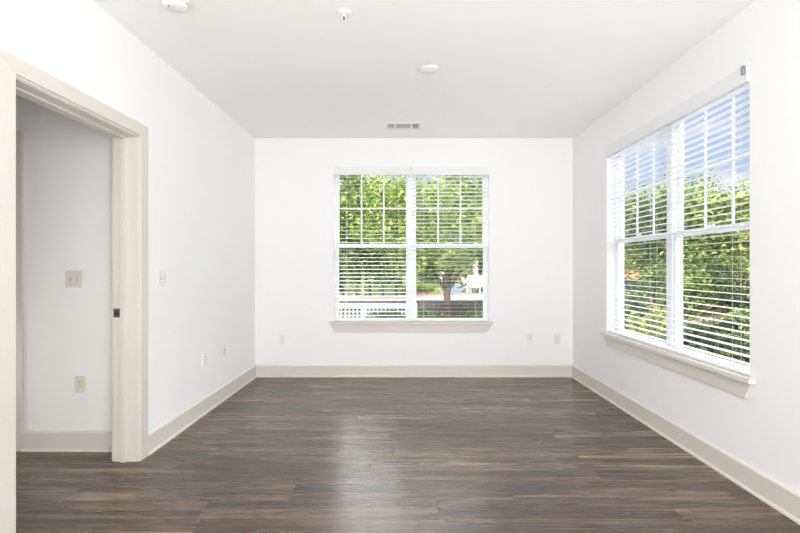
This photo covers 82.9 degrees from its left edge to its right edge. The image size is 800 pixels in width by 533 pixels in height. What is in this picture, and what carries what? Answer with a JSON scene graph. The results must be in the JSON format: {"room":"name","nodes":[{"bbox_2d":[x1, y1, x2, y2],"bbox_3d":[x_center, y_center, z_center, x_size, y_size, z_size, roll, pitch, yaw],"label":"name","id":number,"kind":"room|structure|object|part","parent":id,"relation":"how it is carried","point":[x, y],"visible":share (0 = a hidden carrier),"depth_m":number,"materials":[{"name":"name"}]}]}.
{"room":"empty living room","nodes":[
{"label":"empty living room","id":0,"kind":"room"},
{"bbox_2d":[16,95,111,429],"bbox_3d":[-2.792,-0.110,3.170,1.916,2.739,0.120,0,0,0],"label":"wall","id":1,"kind":"structure","parent":0,"point":[68,162],"depth_m":3.11,"materials":[{"name":"white paint"}]},
{"bbox_2d":[16,130,23,451],"bbox_3d":[-3.084,0.163,3.100,0.994,2.195,0.019,0,0,0],"label":"door","id":2,"kind":"structure","parent":1,"relation":"in","point":[19,133],"depth_m":3.09,"materials":[{"name":"white paint"}]},
{"bbox_2d":[21,430,111,451],"bbox_3d":[-2.211,1.191,3.097,0.753,0.138,0.026,0,0,0],"label":"baseboard","id":3,"kind":"structure","parent":1,"relation":"attached to","point":[32,440],"depth_m":3.09,"materials":[{"name":"white paint"}]},
{"bbox_2d":[65,271,82,286],"bbox_3d":[-2.243,0.082,3.101,0.116,0.115,0.018,0,0,0],"label":"light switch","id":4,"kind":"object","parent":1,"relation":"attached to","point":[72,278],"visible":1,"depth_m":3.10,"materials":[{"name":"beige plastic"}]},
{"bbox_2d":[75,376,85,392],"bbox_3d":[-2.200,0.804,3.106,0.070,0.115,0.009,0,0,0],"label":"wall outlet","id":5,"kind":"object","parent":1,"relation":"attached to","point":[80,381],"visible":1,"depth_m":3.10,"materials":[{"name":"beige plastic"}]},
{"bbox_2d":[0,0,254,432],"bbox_3d":[-1.810,-0.110,1.302,0.160,2.739,7.800,0,0,1],"label":"wall","id":6,"kind":"structure","parent":0,"point":[201,161],"depth_m":3.43,"materials":[{"name":"white paint"}]},
{"bbox_2d":[0,48,147,532],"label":"door frame","id":7,"kind":"structure","parent":6,"relation":"in","point":[19,77],"depth_m":2.79,"materials":[{"name":"white paint"}]},
{"bbox_3d":[-1.711,0.164,1.961,0.018,2.192,0.105,0,0,1],"label":"casing","id":8,"kind":"part","parent":7,"relation":"part of","materials":[{"name":"white paint"}]},
{"bbox_3d":[-1.704,-0.889,2.467,0.018,0.088,1.115,0,0,1],"label":"casing","id":9,"kind":"part","parent":7,"relation":"part of","materials":[{"name":"white paint"}]},
{"bbox_3d":[-1.875,0.164,2.984,0.018,2.192,0.088,0,0,1],"label":"casing","id":10,"kind":"part","parent":7,"relation":"part of","materials":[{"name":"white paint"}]},
{"bbox_3d":[-1.840,0.298,2.933,0.045,0.058,0.002,0,0,1],"label":"strike plate","id":11,"kind":"part","parent":7,"relation":"part of","materials":[{"name":"grey metal"}]},
{"bbox_3d":[-1.697,0.164,2.981,0.018,2.192,0.088,0,0,1],"label":"casing","id":12,"kind":"part","parent":7,"relation":"part of","materials":[{"name":"white paint"}]},
{"bbox_2d":[158,270,166,286],"bbox_3d":[-1.693,0.080,3.225,0.018,0.115,0.116,0,0,1],"label":"light switch","id":13,"kind":"object","parent":6,"relation":"attached to","point":[162,274],"visible":1,"depth_m":3.22,"materials":[{"name":"white plastic"}]},
{"bbox_2d":[148,365,256,455],"bbox_3d":[-1.677,1.191,4.100,0.029,0.138,2.148,0,0,1],"label":"baseboard","id":14,"kind":"structure","parent":6,"relation":"attached to","point":[173,427],"depth_m":3.69,"materials":[{"name":"white paint"}]},
{"bbox_2d":[202,352,205,366],"bbox_3d":[-1.688,0.792,3.889,0.009,0.115,0.070,0,0,1],"label":"wall outlet","id":15,"kind":"object","parent":6,"relation":"attached to","point":[204,353],"visible":1,"depth_m":3.88,"materials":[{"name":"white plastic"}]},
{"bbox_2d":[222,344,225,357],"bbox_3d":[-1.681,0.798,4.308,0.012,0.115,0.070,0,0,1],"label":"wall outlet","id":16,"kind":"object","parent":6,"relation":"attached to","point":[223,346],"visible":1,"depth_m":4.29,"materials":[{"name":"white plastic"}]},
{"bbox_2d":[16,377,799,532],"bbox_3d":[-0.859,1.320,1.300,5.982,0.120,8.120,0,0,0],"label":"floor","id":17,"kind":"structure","parent":0,"point":[279,454],"depth_m":2.78,"materials":[{"name":"brown wood"}]},
{"bbox_2d":[255,138,572,364],"bbox_3d":[0.149,-0.110,5.280,3.966,2.739,0.160,0,0,0],"label":"wall","id":18,"kind":"structure","parent":0,"point":[530,180],"depth_m":5.20,"materials":[{"name":"white paint"}]},
{"bbox_2d":[279,334,284,343],"bbox_3d":[-1.365,0.830,5.196,0.070,0.115,0.009,0,0,0],"label":"wall outlet","id":19,"kind":"object","parent":18,"relation":"attached to","point":[281,336],"visible":1,"depth_m":5.19,"materials":[{"name":"white plastic"}]},
{"bbox_2d":[329,175,492,331],"bbox_3d":[0.117,-0.202,5.258,1.872,1.897,0.200,0,0,0],"label":"window","id":20,"kind":"structure","parent":18,"relation":"in","point":[338,326],"depth_m":5.28,"materials":[{"name":"white plastic"}]},
{"bbox_3d":[-0.334,0.171,5.299,0.840,0.876,0.030,0,0,0],"label":"sash","id":21,"kind":"part","parent":20,"relation":"part of","materials":[{"name":"white plastic"}]},
{"bbox_2d":[334,167,410,320],"bbox_3d":[-0.328,-0.265,5.222,0.885,1.770,0.078,0,0,0],"label":"blind","id":22,"kind":"object","parent":20,"relation":"attached to","point":[398,171],"visible":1,"depth_m":5.21,"materials":[{"name":"white plastic"}]},
{"bbox_3d":[-0.328,0.611,5.234,0.879,0.018,0.050,0,0,0],"label":"rail","id":23,"kind":"part","parent":22,"relation":"part of","materials":[{"name":"white plastic"}]},
{"bbox_3d":[-0.028,-0.245,5.234,0.002,1.710,0.054,0,0,0],"label":"ladder cord","id":24,"kind":"part","parent":22,"relation":"part of","materials":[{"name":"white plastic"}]},
{"bbox_3d":[-0.334,-0.683,5.333,0.840,0.894,0.030,0,0,0],"label":"sash","id":25,"kind":"part","parent":20,"relation":"part of","materials":[{"name":"white plastic"}]},
{"bbox_3d":[0.569,-0.683,5.333,0.840,0.894,0.030,0,0,0],"label":"sash","id":26,"kind":"part","parent":20,"relation":"part of","materials":[{"name":"white plastic"}]},
{"bbox_2d":[411,167,488,320],"bbox_3d":[0.563,-0.265,5.222,0.885,1.770,0.078,0,0,0],"label":"blind","id":27,"kind":"object","parent":20,"relation":"attached to","point":[414,170],"visible":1,"depth_m":5.22,"materials":[{"name":"white plastic"}]},
{"bbox_3d":[0.563,0.611,5.234,0.879,0.018,0.050,0,0,0],"label":"rail","id":28,"kind":"part","parent":27,"relation":"part of","materials":[{"name":"white plastic"}]},
{"bbox_3d":[0.569,0.171,5.299,0.840,0.876,0.030,0,0,0],"label":"sash","id":29,"kind":"part","parent":20,"relation":"part of","materials":[{"name":"white plastic"}]},
{"bbox_2d":[255,365,572,376],"bbox_3d":[0.149,1.191,5.187,3.646,0.138,0.026,0,0,0],"label":"baseboard","id":30,"kind":"structure","parent":18,"relation":"attached to","point":[261,370],"depth_m":5.18,"materials":[{"name":"white paint"}]},
{"bbox_2d":[527,333,532,343],"bbox_3d":[1.478,0.820,5.194,0.070,0.115,0.012,0,0,0],"label":"wall outlet","id":31,"kind":"object","parent":18,"relation":"attached to","point":[529,335],"visible":1,"depth_m":5.19,"materials":[{"name":"white plastic"}]},
{"bbox_2d":[554,333,559,343],"bbox_3d":[1.792,0.820,5.195,0.070,0.115,0.010,0,0,0],"label":"wall outlet","id":32,"kind":"object","parent":18,"relation":"attached to","point":[556,335],"visible":1,"depth_m":5.19,"materials":[{"name":"white plastic"}]},
{"bbox_2d":[92,0,755,137],"bbox_3d":[-0.859,-1.604,1.300,5.982,0.250,8.120,0,0,0],"label":"ceiling","id":33,"kind":"structure","parent":0,"point":[277,68],"depth_m":3.17,"materials":[{"name":"white paint"}]},
{"bbox_2d":[160,0,189,12],"bbox_3d":[-1.248,-1.452,2.500,0.156,0.054,0.156,0,0,0],"label":"smoke detector","id":34,"kind":"object","parent":33,"relation":"attached to","point":[177,6],"visible":1,"depth_m":2.49,"materials":[{"name":"white plastic"}]},
{"bbox_2d":[337,8,350,22],"bbox_3d":[-0.331,-1.451,2.630,0.082,0.056,0.082,0,0,0],"label":"sprinkler","id":35,"kind":"object","parent":33,"relation":"attached to","point":[342,12],"visible":1,"depth_m":2.62,"materials":[{"name":"white plastic"}]},
{"bbox_2d":[385,122,421,129],"bbox_3d":[0.024,-1.475,4.735,0.380,0.008,0.250,0,0,0],"label":"ceiling vent","id":36,"kind":"object","parent":33,"relation":"in","point":[388,125],"visible":1,"depth_m":4.73,"materials":[{"name":"white plastic"}]},
{"bbox_2d":[419,64,438,73],"bbox_3d":[0.206,-1.461,3.333,0.146,0.036,0.146,0,0,0],"label":"ceiling disc","id":37,"kind":"object","parent":33,"relation":"attached to","point":[427,68],"visible":1,"depth_m":3.31,"materials":[{"name":"white plastic"}]},
{"bbox_2d":[573,0,799,493],"bbox_3d":[2.052,-0.110,1.300,0.160,2.739,7.800,0,0,0],"label":"wall","id":38,"kind":"structure","parent":0,"point":[761,429],"depth_m":2.56,"materials":[{"name":"white paint"}]},
{"bbox_2d":[600,81,755,397],"bbox_3d":[2.030,-0.202,3.452,0.200,1.897,1.872,0,0,0],"label":"window","id":39,"kind":"structure","parent":38,"relation":"in","point":[736,383],"depth_m":3.42,"materials":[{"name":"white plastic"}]},
{"bbox_2d":[605,116,666,347],"bbox_3d":[1.994,-0.265,3.897,0.078,1.770,0.885,0,0,0],"label":"blind","id":40,"kind":"object","parent":39,"relation":"attached to","point":[651,126],"visible":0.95,"depth_m":3.82,"materials":[{"name":"white plastic"}]},
{"bbox_3d":[2.006,0.611,3.897,0.050,0.018,0.879,0,0,0],"label":"rail","id":41,"kind":"part","parent":40,"relation":"part of","materials":[{"name":"white plastic"}]},
{"bbox_3d":[2.071,0.171,3.903,0.030,0.876,0.840,0,0,0],"label":"sash","id":42,"kind":"part","parent":39,"relation":"part of","materials":[{"name":"white plastic"}]},
{"bbox_3d":[2.105,-0.683,3.903,0.030,0.894,0.840,0,0,0],"label":"sash","id":43,"kind":"part","parent":39,"relation":"part of","materials":[{"name":"white plastic"}]},
{"bbox_3d":[2.087,-0.263,3.452,0.086,1.775,1.782,0,0,0],"label":"frame","id":44,"kind":"part","parent":39,"relation":"part of","materials":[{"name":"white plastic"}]},
{"bbox_2d":[658,64,749,375],"bbox_3d":[1.984,-0.265,3.006,0.098,1.770,0.885,0,0,0],"label":"blind","id":45,"kind":"object","parent":39,"relation":"attached to","point":[741,76],"visible":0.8,"depth_m":2.94,"materials":[{"name":"white plastic"}]},
{"bbox_3d":[2.006,-0.245,3.307,0.055,1.710,0.002,0,0,0],"label":"ladder cord","id":46,"kind":"part","parent":45,"relation":"part of","materials":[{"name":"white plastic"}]},
{"bbox_3d":[2.006,0.611,3.006,0.050,0.018,0.879,0,0,0],"label":"rail","id":47,"kind":"part","parent":45,"relation":"part of","materials":[{"name":"white plastic"}]},
{"bbox_3d":[2.071,0.171,3.001,0.030,0.876,0.840,0,0,0],"label":"sash","id":48,"kind":"part","parent":39,"relation":"part of","materials":[{"name":"white plastic"}]},
{"bbox_3d":[2.105,-0.683,3.001,0.030,0.894,0.840,0,0,0],"label":"sash","id":49,"kind":"part","parent":39,"relation":"part of","materials":[{"name":"white plastic"}]},
{"bbox_2d":[571,365,799,524],"bbox_3d":[1.959,1.191,1.287,0.026,0.138,7.774,0,0,0],"label":"baseboard","id":50,"kind":"structure","parent":38,"relation":"attached to","point":[780,497],"depth_m":2.89,"materials":[{"name":"white paint"}]},
{"label":"outside","id":51,"kind":"structure","parent":0,"visible":0},
{"bbox_3d":[2.500,1.685,32.690,55.000,0.150,54.620,0,0,0],"label":"lawn","id":52,"kind":"structure","parent":51,"visible":0},
{"bbox_2d":[339,303,416,317],"bbox_3d":[-0.626,1.167,9.000,1.900,0.885,0.100,0,0,0],"label":"railing","id":53,"kind":"object","parent":52,"relation":"on","point":[340,305],"visible":0.12,"depth_m":8.97,"materials":[{"name":"white paint"}]},
{"bbox_3d":[-0.726,1.167,9.000,0.100,0.885,0.100,0,0,0],"label":"post","id":54,"kind":"part","parent":53,"relation":"part of","materials":[{"name":"white paint"}]},
{"bbox_3d":[-0.626,0.780,9.000,1.800,0.090,0.060,0,0,0],"label":"rail","id":55,"kind":"part","parent":53,"relation":"part of","materials":[{"name":"white paint"}]},
{"bbox_2d":[365,309,416,317],"bbox_3d":[-0.155,0.963,8.637,1.064,0.335,0.709,0,0,0],"label":"shrub","id":56,"kind":"object","parent":52,"relation":"on","point":[372,313],"visible":0.32,"depth_m":8.54,"materials":[{"name":"green plant"}]},
{"bbox_2d":[339,300,482,317],"bbox_3d":[-10.000,1.255,12.125,30.000,0.730,0.250,0,0,0],"label":"fence","id":57,"kind":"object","parent":52,"relation":"on","point":[433,306],"depth_m":12.00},
{"bbox_2d":[340,175,482,317],"bbox_3d":[0.983,-0.445,9.892,4.799,4.232,3.084,0,0,11],"label":"tree","id":58,"kind":"object","parent":52,"relation":"on","point":[448,280],"visible":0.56,"depth_m":9.56,"materials":[{"name":"green plant"}]},
{"bbox_2d":[417,309,443,317],"bbox_3d":[0.572,1.224,10.989,0.923,0.456,0.700,0,0,20],"label":"shrub","id":59,"kind":"object","parent":52,"relation":"on","point":[420,312],"visible":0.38,"depth_m":10.99,"materials":[{"name":"green plant"}]},
{"bbox_2d":[456,310,481,317],"bbox_3d":[1.685,1.239,11.019,0.661,0.346,0.719,0,0,-29],"label":"shrub","id":60,"kind":"object","parent":52,"relation":"on","point":[468,312],"visible":0.46,"depth_m":11.01,"materials":[{"name":"green plant"}]},
{"bbox_2d":[624,300,665,341],"bbox_3d":[4.497,1.139,7.997,1.241,1.117,0.916,0,0,0],"label":"shrub","id":61,"kind":"object","parent":52,"relation":"on","point":[654,312],"visible":0.23,"depth_m":7.87,"materials":[{"name":"green plant"}]},
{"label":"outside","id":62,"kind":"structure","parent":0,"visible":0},
{"bbox_2d":[339,295,482,299],"bbox_3d":[-10.000,0.900,13.325,30.000,0.020,2.150,0,0,0],"label":"paved path","id":63,"kind":"structure","parent":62,"point":[418,297],"depth_m":13.22,"materials":[{"name":"grey concrete"}]},
{"bbox_2d":[339,282,396,294],"bbox_3d":[-1.191,0.680,14.200,2.139,0.420,0.070,0,0,0],"label":"metal railing","id":64,"kind":"object","parent":63,"relation":"on","point":[342,282],"visible":0.43,"depth_m":14.17,"materials":[{"name":"grey metal"}]},
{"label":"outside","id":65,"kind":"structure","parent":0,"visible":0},
{"bbox_2d":[626,278,749,366],"bbox_3d":[17.300,0.990,23.000,25.400,1.260,35.000,0,0,0],"label":"bank","id":66,"kind":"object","parent":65,"point":[704,314],"depth_m":10.62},
{"bbox_2d":[624,278,640,299],"bbox_3d":[7.187,0.900,14.590,1.131,1.120,0.100,0,0,0],"label":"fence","id":67,"kind":"object","parent":66,"relation":"on","point":[626,282],"visible":0.1,"depth_m":14.60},
{"bbox_3d":[7.187,0.900,14.570,0.100,1.120,0.060,0,0,0],"label":"post","id":68,"kind":"part","parent":67,"relation":"part of","materials":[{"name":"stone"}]},
{"bbox_3d":[7.187,0.935,14.620,1.031,1.050,0.040,0,0,0],"label":"board panel","id":69,"kind":"part","parent":67,"relation":"part of","materials":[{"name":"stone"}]},
{"bbox_2d":[624,242,642,277],"bbox_3d":[11.921,-0.690,26.000,3.600,2.900,4.600,0,0,0],"label":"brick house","id":70,"kind":"structure","parent":66,"relation":"on","point":[632,242],"depth_m":24.00,"materials":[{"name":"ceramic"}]},
{"bbox_2d":[624,180,650,279],"bbox_3d":[8.679,-1.059,17.467,3.401,4.551,3.348,0,0,-40],"label":"tree","id":71,"kind":"object","parent":66,"relation":"on","point":[629,251],"visible":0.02,"depth_m":17.02,"materials":[{"name":"green plant"}]},
{"bbox_2d":[624,287,665,330],"bbox_3d":[4.974,1.010,9.831,1.564,1.150,1.164,0,0,0],"label":"shrub","id":72,"kind":"object","parent":66,"relation":"on","point":[633,303],"visible":0.27,"depth_m":9.65,"materials":[{"name":"green plant"}]},
{"bbox_2d":[624,183,705,304],"bbox_3d":[7.358,-0.684,13.044,2.717,3.623,2.606,0,0,42],"label":"tree","id":73,"kind":"object","parent":66,"relation":"on","point":[644,253],"visible":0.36,"depth_m":12.59,"materials":[{"name":"green plant"}]},
{"bbox_2d":[624,260,714,312],"bbox_3d":[6.702,0.547,11.512,2.071,1.734,1.473,0,0,0],"label":"shrub","id":74,"kind":"object","parent":66,"relation":"on","point":[644,279],"visible":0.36,"depth_m":11.43,"materials":[{"name":"green plant"}]},
{"bbox_2d":[629,159,735,278],"bbox_3d":[10.834,-1.326,17.095,4.079,5.278,3.113,0,0,-7],"label":"tree","id":75,"kind":"object","parent":66,"relation":"on","point":[700,175],"visible":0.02,"depth_m":16.26,"materials":[{"name":"green plant"}]},
{"bbox_2d":[656,255,718,318],"bbox_3d":[6.667,0.485,10.535,1.430,1.563,1.210,0,0,0],"label":"shrub","id":76,"kind":"object","parent":66,"relation":"on","point":[696,281],"visible":0.67,"depth_m":10.30,"materials":[{"name":"green plant"}]},
{"bbox_3d":[6.689,0.761,10.542,0.539,0.927,0.518,0,0,43],"label":"stem","id":77,"kind":"part","parent":76,"relation":"part of","materials":[{"name":"green plant"}]},
{"bbox_2d":[651,314,749,364],"bbox_3d":[4.878,1.151,7.218,1.473,0.898,1.334,0,0,-34],"label":"shrub","id":78,"kind":"object","parent":66,"relation":"on","point":[709,322],"visible":0.54,"depth_m":6.96,"materials":[{"name":"green plant"}]},
{"bbox_2d":[660,171,749,300],"bbox_3d":[8.341,-0.662,11.906,3.128,3.458,2.608,0,0,0],"label":"tree","id":79,"kind":"object","parent":66,"relation":"on","point":[722,254],"visible":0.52,"depth_m":11.37,"materials":[{"name":"green plant"}]},
{"bbox_2d":[694,304,749,364],"bbox_3d":[5.473,1.094,7.077,1.597,1.036,1.097,0,0,43],"label":"shrub","id":80,"kind":"object","parent":66,"relation":"on","point":[737,312],"visible":0.18,"depth_m":6.98,"materials":[{"name":"green plant"}]},
{"bbox_2d":[696,257,749,312],"bbox_3d":[7.589,0.474,10.190,1.635,1.406,1.552,0,0,41],"label":"shrub","id":81,"kind":"object","parent":66,"relation":"on","point":[728,289],"visible":0.66,"depth_m":10.04,"materials":[{"name":"green plant"}]},
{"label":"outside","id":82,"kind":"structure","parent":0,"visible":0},
{"bbox_2d":[339,274,482,294],"bbox_3d":[-10.000,1.260,36.125,30.000,0.700,47.750,0,0,0],"label":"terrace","id":83,"kind":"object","parent":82,"point":[430,284],"depth_m":18.32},
{"bbox_2d":[340,175,377,279],"bbox_3d":[-6.960,-3.740,33.925,10.480,9.300,8.550,0,0,0],"label":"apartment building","id":84,"kind":"structure","parent":83,"relation":"on","point":[340,175],"depth_m":30.00,"materials":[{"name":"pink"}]},
{"bbox_2d":[339,211,401,290],"bbox_3d":[-1.992,-0.755,17.023,3.723,3.393,3.126,0,0,-36],"label":"tree","id":85,"kind":"object","parent":83,"relation":"on","point":[341,263],"visible":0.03,"depth_m":16.90,"materials":[{"name":"green plant"}]},
{"bbox_2d":[339,175,421,297],"bbox_3d":[-1.024,-1.167,13.016,3.388,4.534,3.349,0,0,44],"label":"tree","id":86,"kind":"object","parent":83,"relation":"on","point":[362,254],"visible":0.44,"depth_m":12.39,"materials":[{"name":"green plant"}]},
{"bbox_2d":[369,266,396,282],"bbox_3d":[-1.266,-0.130,25.031,3.034,3.209,0.869,0,0,0],"label":"shrub","id":87,"kind":"object","parent":83,"relation":"on","point":[382,266],"visible":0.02,"depth_m":25.00,"materials":[{"name":"green plant"}]},
{"bbox_2d":[393,285,405,294],"bbox_3d":[0.107,0.758,14.972,0.763,0.401,0.718,0,0,38],"label":"shrub","id":88,"kind":"object","parent":83,"relation":"on","point":[401,286],"visible":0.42,"depth_m":14.87,"materials":[{"name":"green plant"}]},
{"bbox_2d":[371,182,439,286],"bbox_3d":[-0.037,-1.437,19.933,5.282,4.756,3.052,0,0,14],"label":"tree","id":89,"kind":"object","parent":83,"relation":"on","point":[400,282],"visible":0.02,"depth_m":19.64,"materials":[{"name":"green plant"}]},
{"bbox_2d":[402,267,441,283],"bbox_3d":[1.219,-0.202,24.978,3.473,2.633,0.887,0,0,0],"label":"shrub","id":90,"kind":"object","parent":83,"relation":"on","point":[422,280],"visible":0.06,"depth_m":24.97,"materials":[{"name":"green plant"}]},
{"bbox_2d":[416,285,440,291],"bbox_3d":[0.801,0.781,15.575,0.874,0.344,0.824,0,0,-29],"label":"shrub","id":91,"kind":"object","parent":83,"relation":"on","point":[420,286],"visible":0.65,"depth_m":15.47,"materials":[{"name":"green plant"}]},
{"bbox_2d":[416,293,482,294],"bbox_3d":[2.650,0.875,14.450,4.700,0.070,0.100,0,0,0],"label":"brick edging","id":92,"kind":"object","parent":83,"relation":"on","point":[416,293],"depth_m":14.40,"materials":[{"name":"ceramic"}]},
{"bbox_2d":[416,216,482,281],"bbox_3d":[3.874,-1.240,29.950,7.037,4.300,6.900,0,0,0],"label":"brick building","id":93,"kind":"structure","parent":83,"relation":"on","point":[476,271],"depth_m":27.00,"materials":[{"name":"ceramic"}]},
{"bbox_2d":[425,182,482,290],"bbox_3d":[3.038,-1.190,16.900,4.432,4.263,3.286,0,0,-6],"label":"tree","id":94,"kind":"object","parent":83,"relation":"on","point":[480,263],"visible":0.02,"depth_m":16.75,"materials":[{"name":"green plant"}]},
{"bbox_2d":[451,285,463,291],"bbox_3d":[1.841,0.755,15.100,0.480,0.310,0.440,0,0,0],"label":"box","id":95,"kind":"object","parent":83,"relation":"on","point":[455,286],"visible":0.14,"depth_m":14.90,"materials":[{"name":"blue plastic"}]},
{"bbox_2d":[463,275,474,291],"bbox_3d":[2.337,0.597,16.137,0.380,0.627,1.367,0,0,20],"label":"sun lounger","id":96,"kind":"object","parent":83,"relation":"on","point":[472,277],"visible":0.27,"depth_m":16.46,"materials":[{"name":"white plastic"}]},
{"bbox_3d":[2.492,0.490,16.562,0.380,0.414,0.464,0,0,20],"label":"backrest","id":97,"kind":"part","parent":96,"relation":"part of","materials":[{"name":"white plastic"}]},
{"bbox_2d":[469,275,482,291],"bbox_3d":[2.759,0.597,16.137,0.380,0.627,1.367,0,0,20],"label":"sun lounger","id":98,"kind":"object","parent":83,"relation":"on","point":[478,283],"visible":0.62,"depth_m":16.39,"materials":[{"name":"white plastic"}]},
{"bbox_3d":[2.697,0.680,15.965,0.380,0.060,1.000,0,0,20],"label":"seat","id":99,"kind":"part","parent":98,"relation":"part of","materials":[{"name":"white plastic"}]},
{"bbox_3d":[2.914,0.490,16.562,0.380,0.414,0.464,0,0,20],"label":"backrest","id":100,"kind":"part","parent":98,"relation":"part of","materials":[{"name":"white plastic"}]}
]}

